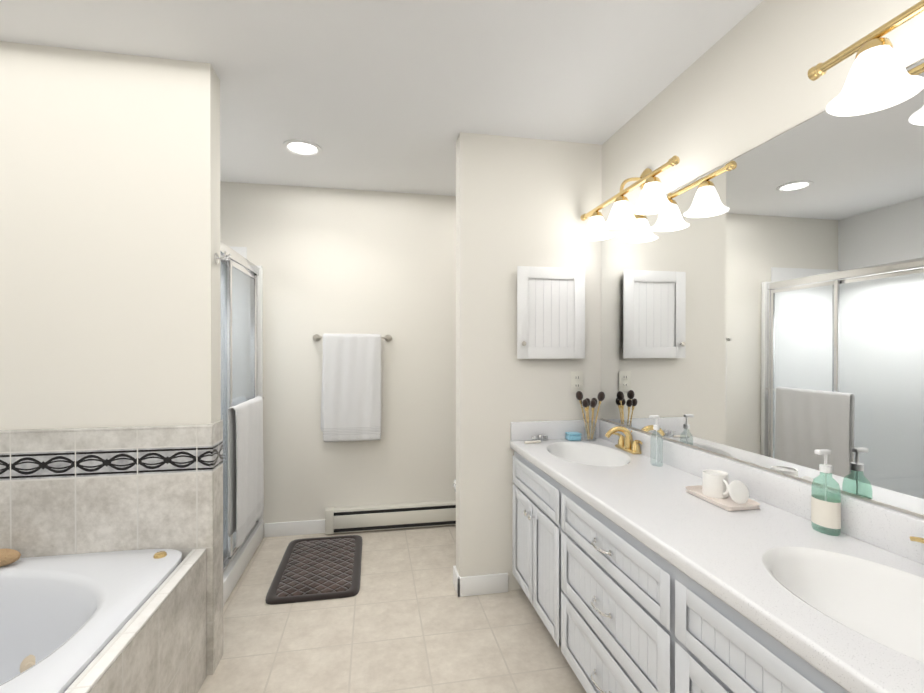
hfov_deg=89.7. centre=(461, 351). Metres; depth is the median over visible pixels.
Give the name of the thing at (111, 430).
wall
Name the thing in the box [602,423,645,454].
faucet
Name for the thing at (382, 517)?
heater
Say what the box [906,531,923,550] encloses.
faucet
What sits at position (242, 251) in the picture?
wall
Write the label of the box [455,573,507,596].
baseboard
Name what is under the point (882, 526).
backsplash
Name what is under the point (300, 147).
recessed light
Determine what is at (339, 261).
wall
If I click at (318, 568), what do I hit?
bath mat
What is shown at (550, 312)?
medicine cabinet
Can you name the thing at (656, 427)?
clear soap bottle
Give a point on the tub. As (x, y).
(130, 621)
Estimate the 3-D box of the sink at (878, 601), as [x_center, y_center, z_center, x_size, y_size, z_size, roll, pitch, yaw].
[0.841,0.555,0.894,0.347,0.136,0.531,0,0,-11]
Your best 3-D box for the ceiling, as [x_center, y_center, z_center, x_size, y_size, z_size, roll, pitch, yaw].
[-0.922,-1.175,1.384,4.195,0.060,4.150,0,0,-11]
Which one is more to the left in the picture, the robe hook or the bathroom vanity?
the robe hook
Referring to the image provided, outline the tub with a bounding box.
[0,548,206,692]
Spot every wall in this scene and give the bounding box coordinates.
[0,41,222,674]
[220,181,455,523]
[220,246,246,532]
[456,132,601,590]
[602,0,923,221]
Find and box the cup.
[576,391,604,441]
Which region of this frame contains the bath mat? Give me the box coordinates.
[265,535,361,604]
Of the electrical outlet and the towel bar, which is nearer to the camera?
the electrical outlet
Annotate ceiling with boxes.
[0,0,762,195]
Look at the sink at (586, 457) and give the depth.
2.31 m
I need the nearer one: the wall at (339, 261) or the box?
the box
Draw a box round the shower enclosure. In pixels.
[220,240,264,605]
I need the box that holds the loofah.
[0,548,20,566]
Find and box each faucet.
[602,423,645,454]
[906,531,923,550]
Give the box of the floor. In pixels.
[198,525,586,692]
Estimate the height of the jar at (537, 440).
0.013 m
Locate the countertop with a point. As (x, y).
(849, 660)
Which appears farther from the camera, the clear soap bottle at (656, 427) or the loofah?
the clear soap bottle at (656, 427)
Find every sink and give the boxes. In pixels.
[534,439,653,474]
[714,539,923,678]
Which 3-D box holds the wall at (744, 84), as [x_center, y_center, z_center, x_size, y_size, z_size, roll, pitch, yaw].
[1.012,0.074,1.698,0.120,2.440,3.870,0,0,-11]
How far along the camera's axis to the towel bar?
3.23 m
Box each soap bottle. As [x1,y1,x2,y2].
[649,415,662,466]
[811,449,840,535]
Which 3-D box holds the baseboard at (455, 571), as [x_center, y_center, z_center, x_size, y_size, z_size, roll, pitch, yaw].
[0.354,1.239,2.647,0.819,0.100,0.017,0,0,-11]
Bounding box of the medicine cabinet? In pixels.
[517,266,584,358]
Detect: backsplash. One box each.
[511,419,597,440]
[598,419,923,562]
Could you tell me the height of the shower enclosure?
1.870 m
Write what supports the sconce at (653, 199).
attached to the wall at (744, 84)
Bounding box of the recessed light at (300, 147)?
[282,139,321,155]
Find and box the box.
[565,432,581,440]
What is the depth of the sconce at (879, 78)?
1.05 m
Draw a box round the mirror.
[600,58,923,518]
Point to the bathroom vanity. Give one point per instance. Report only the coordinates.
(634, 570)
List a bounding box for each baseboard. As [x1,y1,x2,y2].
[264,519,324,536]
[453,565,457,586]
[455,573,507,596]
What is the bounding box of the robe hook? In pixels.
[214,250,230,263]
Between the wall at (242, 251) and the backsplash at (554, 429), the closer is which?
the backsplash at (554, 429)
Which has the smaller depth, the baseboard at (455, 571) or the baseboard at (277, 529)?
the baseboard at (455, 571)
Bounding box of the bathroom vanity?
[510,447,857,692]
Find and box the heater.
[325,500,455,534]
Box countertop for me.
[510,439,923,692]
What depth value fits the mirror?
1.41 m
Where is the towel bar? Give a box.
[313,334,391,441]
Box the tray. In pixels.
[685,469,759,510]
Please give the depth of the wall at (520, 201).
2.49 m
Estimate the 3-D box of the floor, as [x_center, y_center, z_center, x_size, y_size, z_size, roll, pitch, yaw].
[-0.922,1.325,1.395,4.195,0.060,4.150,0,0,-11]
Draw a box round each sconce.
[579,155,679,240]
[808,0,923,115]
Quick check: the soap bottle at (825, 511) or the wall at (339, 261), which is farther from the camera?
the wall at (339, 261)
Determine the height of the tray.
0.082 m
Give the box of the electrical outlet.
[571,371,582,392]

